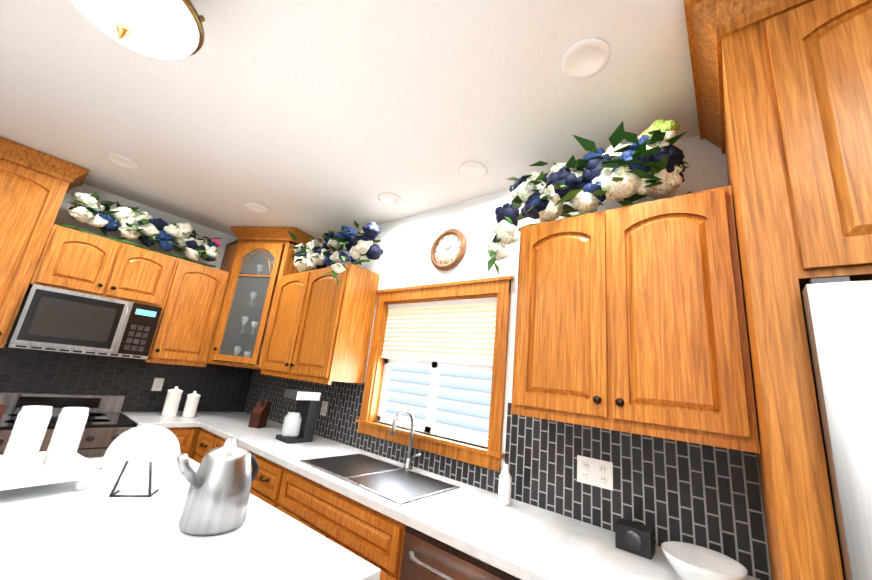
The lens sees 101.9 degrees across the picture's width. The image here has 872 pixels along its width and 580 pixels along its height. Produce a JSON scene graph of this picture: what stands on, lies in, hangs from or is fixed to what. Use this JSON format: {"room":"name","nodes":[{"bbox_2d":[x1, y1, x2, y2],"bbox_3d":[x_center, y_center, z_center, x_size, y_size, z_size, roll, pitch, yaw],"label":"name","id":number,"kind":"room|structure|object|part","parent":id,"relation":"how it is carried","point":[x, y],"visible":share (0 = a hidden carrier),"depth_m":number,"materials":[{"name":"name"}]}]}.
{"room":"kitchen","nodes":[
{"label":"kitchen","id":0,"kind":"room"},
{"bbox_2d":[5,183,252,411],"bbox_3d":[-4.052,0.081,1.671,0.120,2.770,6.320,-5,-18,39],"label":"wall","id":1,"kind":"structure","parent":0,"point":[63,216],"depth_m":3.22,"materials":[{"name":"paint"}]},
{"bbox_2d":[0,137,229,366],"bbox_3d":[-2.774,-0.185,2.855,0.386,1.399,1.908,-5,-18,39],"label":"upper cabinet","id":2,"kind":"object","parent":1,"relation":"attached to","point":[36,247],"visible":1,"depth_m":2.71,"materials":[{"name":"brown wood"}]},
{"bbox_2d":[7,284,161,359],"bbox_3d":[-2.735,0.280,2.805,0.437,0.440,0.756,-5,-18,39],"label":"microwave","id":3,"kind":"object","parent":2,"relation":"attached to","point":[55,319],"visible":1,"depth_m":2.65,"materials":[{"name":"grey metal"}]},
{"bbox_2d":[59,192,222,267],"bbox_3d":[-2.505,-0.505,3.129,0.438,0.344,1.130,-5,-18,39],"label":"flower garland","id":4,"kind":"object","parent":2,"relation":"on","point":[130,223],"visible":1,"depth_m":3.02,"materials":[{"name":"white plant"}]},
{"bbox_2d":[0,0,699,240],"bbox_3d":[-1.535,-1.477,0.167,6.140,0.030,6.440,-5,-18,39],"label":"ceiling","id":5,"kind":"structure","parent":0,"point":[316,119],"depth_m":1.75,"materials":[{"name":"paint"}]},
{"bbox_2d":[106,153,137,168],"bbox_3d":[-2.254,-0.930,2.543,0.199,0.014,0.175,-5,-18,39],"label":"recessed light","id":6,"kind":"object","parent":5,"relation":"in","point":[122,161],"depth_m":2.55,"materials":[{"name":"white plastic"}]},
{"bbox_2d":[71,0,204,59],"bbox_3d":[-0.967,-0.958,1.147,0.393,0.372,0.386,-5,-18,39],"label":"semi-flush ceiling light","id":7,"kind":"object","parent":5,"relation":"hanging from","point":[168,29],"visible":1,"depth_m":1.12,"materials":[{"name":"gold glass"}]},
{"bbox_2d":[246,203,267,212],"bbox_3d":[-1.558,-0.719,3.080,0.197,0.014,0.174,-5,-18,39],"label":"recessed light","id":8,"kind":"object","parent":5,"relation":"in","point":[258,208],"depth_m":3.09,"materials":[{"name":"white plastic"}]},
{"bbox_2d":[378,193,401,205],"bbox_3d":[-0.347,-0.691,2.668,0.187,0.014,0.184,-5,-18,39],"label":"recessed light","id":9,"kind":"object","parent":5,"relation":"in","point":[391,199],"depth_m":2.68,"materials":[{"name":"white plastic"}]},
{"bbox_2d":[458,162,487,179],"bbox_3d":[0.229,-0.746,2.203,0.178,0.014,0.184,-5,-18,39],"label":"recessed light","id":10,"kind":"object","parent":5,"relation":"in","point":[469,170],"depth_m":2.21,"materials":[{"name":"white plastic"}]},
{"bbox_2d":[560,38,610,79],"bbox_3d":[0.587,-0.912,1.394,0.179,0.014,0.184,-5,-18,39],"label":"recessed light","id":11,"kind":"object","parent":5,"relation":"in","point":[585,58],"depth_m":1.39,"materials":[{"name":"white plastic"}]},
{"bbox_2d":[322,135,771,579],"bbox_3d":[0.288,0.678,2.163,6.140,2.770,0.120,-5,-18,39],"label":"wall","id":12,"kind":"structure","parent":0,"point":[405,245],"depth_m":2.45,"materials":[{"name":"paint"}]},
{"bbox_2d":[207,227,321,369],"bbox_3d":[-1.799,0.087,3.586,0.941,1.364,0.706,-5,-18,39],"label":"upper cabinet","id":13,"kind":"object","parent":12,"relation":"attached to","point":[257,263],"visible":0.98,"depth_m":3.53,"materials":[{"name":"brown wood"}]},
{"bbox_2d":[0,344,769,579],"bbox_3d":[-1.197,0.630,1.698,4.186,0.472,2.438,-5,-18,39],"label":"tile backsplash","id":14,"kind":"structure","parent":12,"relation":"attached to","point":[707,496],"depth_m":1.77,"materials":[{"name":"tile"}]},
{"bbox_2d":[151,378,164,390],"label":"outlet","id":15,"kind":"object","parent":14,"relation":"attached to","point":[158,382],"depth_m":3.28,"materials":[{"name":"white plastic"}]},
{"bbox_2d":[320,401,327,415],"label":"outlet","id":16,"kind":"object","parent":14,"relation":"attached to","point":[324,404],"depth_m":2.98,"materials":[{"name":"white plastic"}]},
{"bbox_2d":[577,455,612,490],"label":"outlet","id":17,"kind":"object","parent":14,"relation":"attached to","point":[595,472],"depth_m":1.63,"materials":[{"name":"white plastic"}]},
{"bbox_2d":[355,275,513,470],"bbox_3d":[-0.031,0.506,2.459,1.236,1.102,0.163,-5,-18,39],"label":"window","id":18,"kind":"structure","parent":12,"relation":"in","point":[491,455],"depth_m":2.37,"materials":[{"name":"brown wood"}]},
{"bbox_2d":[381,297,496,365],"bbox_3d":[-0.004,0.292,2.518,1.008,0.426,0.048,-5,-18,39],"label":"window blind","id":19,"kind":"object","parent":18,"relation":"attached to","point":[462,331],"visible":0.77,"depth_m":2.45,"materials":[{"name":"white fabric"}]},
{"bbox_2d":[430,228,466,270],"bbox_3d":[0.081,-0.296,2.565,0.320,0.320,0.034,-5,-18,39],"label":"wall clock","id":20,"kind":"object","parent":12,"relation":"attached to","point":[448,249],"visible":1,"depth_m":2.56,"materials":[{"name":"brown wood"}]},
{"bbox_2d":[260,185,759,453],"bbox_3d":[-0.155,0.215,2.348,3.326,0.930,0.366,-5,-18,39],"label":"upper cabinet","id":21,"kind":"object","parent":12,"relation":"attached to","point":[630,319],"visible":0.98,"depth_m":1.44,"materials":[{"name":"brown wood"}]},
{"bbox_2d":[287,220,382,288],"bbox_3d":[-0.930,-0.224,3.005,1.157,0.614,0.567,-5,-18,39],"label":"flower garland","id":22,"kind":"object","parent":21,"relation":"on","point":[347,244],"visible":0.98,"depth_m":2.87,"materials":[{"name":"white plant"}]},
{"bbox_2d":[487,119,691,274],"bbox_3d":[0.689,-0.382,1.681,0.865,0.720,0.524,-5,-18,39],"label":"flower garland","id":23,"kind":"object","parent":21,"relation":"on","point":[649,161],"visible":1,"depth_m":1.65,"materials":[{"name":"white plant"}]},
{"bbox_3d":[-1.832,1.256,-0.524,6.140,0.100,6.440,-5,-18,39],"label":"floor","id":24,"kind":"structure","parent":0,"visible":0},
{"bbox_2d":[0,403,5,419],"bbox_3d":[-1.749,0.970,0.993,0.500,1.210,0.434,-5,-18,39],"label":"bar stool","id":25,"kind":"object","parent":24,"relation":"on","point":[2,406],"visible":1,"depth_m":1.40,"materials":[{"name":"brown wood"}]},
{"bbox_2d":[0,392,136,458],"bbox_3d":[-2.733,1.308,2.449,0.719,1.060,0.752,-5,-18,39],"label":"range","id":26,"kind":"object","parent":24,"relation":"on","point":[108,423],"visible":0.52,"depth_m":2.58,"materials":[{"name":"grey metal"}]},
{"bbox_2d":[167,427,202,458],"bbox_3d":[-2.641,1.452,2.622,0.660,0.885,2.448,-5,-18,39],"label":"base cabinet","id":27,"kind":"object","parent":24,"relation":"on","point":[187,437],"depth_m":2.92,"materials":[{"name":"brown wood"}]},
{"bbox_2d":[0,405,380,579],"bbox_3d":[-1.031,0.940,0.699,1.353,1.274,1.171,-5,-18,39],"label":"kitchen island","id":28,"kind":"object","parent":24,"relation":"on","point":[92,530],"depth_m":0.90,"materials":[{"name":"white stone"}]},
{"bbox_3d":[-1.292,0.449,1.004,0.364,0.232,0.517,-5,-18,39],"label":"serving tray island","id":29,"kind":"part","parent":28,"relation":"part of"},
{"bbox_2d":[102,424,180,496],"bbox_3d":[-0.927,0.532,1.114,0.124,0.208,0.172,-5,-18,39],"label":"plate","id":30,"kind":"object","parent":28,"relation":"on","point":[139,459],"visible":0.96,"depth_m":1.11,"materials":[{"name":"white ceramic"}]},
{"bbox_3d":[-0.600,0.523,0.973,0.159,0.220,0.253,-5,-18,39],"label":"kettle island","id":31,"kind":"part","parent":28,"relation":"part of","materials":[{"name":"silver metal"}]},
{"bbox_2d":[193,429,406,579],"bbox_3d":[-0.472,1.526,1.977,3.550,0.885,0.660,-5,-18,39],"label":"base cabinet","id":32,"kind":"object","parent":24,"relation":"on","point":[370,535],"depth_m":1.77,"materials":[{"name":"brown wood"}]},
{"bbox_2d":[120,412,760,579],"bbox_3d":[-1.229,0.875,1.626,4.186,0.040,2.456,-5,-18,39],"label":"countertop","id":33,"kind":"structure","parent":32,"relation":"on","point":[520,540],"depth_m":1.51,"materials":[{"name":"stone"}]},
{"bbox_2d":[161,386,200,416],"bbox_3d":[-2.269,0.997,3.163,0.148,0.252,0.249,-5,-18,39],"label":"canisters","id":34,"kind":"object","parent":33,"relation":"on","point":[172,402],"depth_m":3.12,"materials":[{"name":"white ceramic"}]},
{"bbox_2d":[248,390,270,427],"bbox_3d":[-1.520,1.031,3.072,0.132,0.300,0.140,-5,-18,39],"label":"knife block","id":35,"kind":"object","parent":33,"relation":"on","point":[259,415],"depth_m":3.04,"materials":[{"name":"brown wood"}]},
{"bbox_2d":[275,389,320,443],"bbox_3d":[-1.053,0.958,2.705,0.180,0.360,0.205,-5,-18,39],"label":"coffee maker","id":36,"kind":"object","parent":33,"relation":"on","point":[299,423],"depth_m":2.66,"materials":[{"name":"black plastic"}]},
{"bbox_2d":[300,409,459,503],"bbox_3d":[-0.303,0.883,2.078,0.840,0.357,0.523,-5,-18,39],"label":"sink","id":37,"kind":"object","parent":33,"relation":"in","point":[397,484],"visible":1,"depth_m":1.97,"materials":[{"name":"silver metal"}]},
{"bbox_2d":[498,459,511,504],"bbox_3d":[0.345,0.955,1.770,0.062,0.204,0.072,-5,-18,39],"label":"bottle","id":38,"kind":"object","parent":33,"relation":"on","point":[504,488],"depth_m":1.74,"materials":[{"name":"white plastic"}]},
{"bbox_2d":[615,518,654,559],"bbox_3d":[0.774,0.963,1.376,0.120,0.085,0.092,-5,-18,39],"label":"speaker","id":39,"kind":"object","parent":33,"relation":"on","point":[636,538],"depth_m":1.35,"materials":[{"name":"black plastic"}]},
{"bbox_2d":[661,541,747,579],"bbox_3d":[0.849,0.903,1.125,0.224,0.095,0.224,-5,-18,39],"label":"bowl","id":40,"kind":"object","parent":33,"relation":"on","point":[688,561],"depth_m":1.16,"materials":[{"name":"white ceramic"}]},
{"bbox_2d":[399,526,520,579],"bbox_3d":[0.230,1.452,1.371,0.618,0.878,0.633,-5,-18,39],"label":"dishwasher","id":41,"kind":"object","parent":24,"relation":"on","point":[425,557],"visible":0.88,"depth_m":1.34,"materials":[{"name":"silver metal"}]},
{"bbox_2d":[684,0,871,579],"bbox_3d":[1.384,0.432,0.706,1.250,2.764,0.766,-5,-18,39],"label":"cabinet","id":42,"kind":"object","parent":24,"relation":"on","point":[783,92],"visible":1,"depth_m":0.91,"materials":[{"name":"brown wood"}]},
{"bbox_2d":[802,276,871,579],"bbox_3d":[1.313,0.891,0.568,0.890,1.797,0.799,-5,-18,39],"label":"refrigerator","id":43,"kind":"object","parent":24,"relation":"on","point":[837,312],"visible":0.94,"depth_m":0.74,"materials":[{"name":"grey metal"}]},
{"label":"outside","id":44,"kind":"structure","parent":0,"visible":0},
{"bbox_2d":[384,359,491,438],"bbox_3d":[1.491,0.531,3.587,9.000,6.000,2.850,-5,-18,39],"label":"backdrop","id":45,"kind":"structure","parent":44,"point":[463,401],"depth_m":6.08,"materials":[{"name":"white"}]}
]}

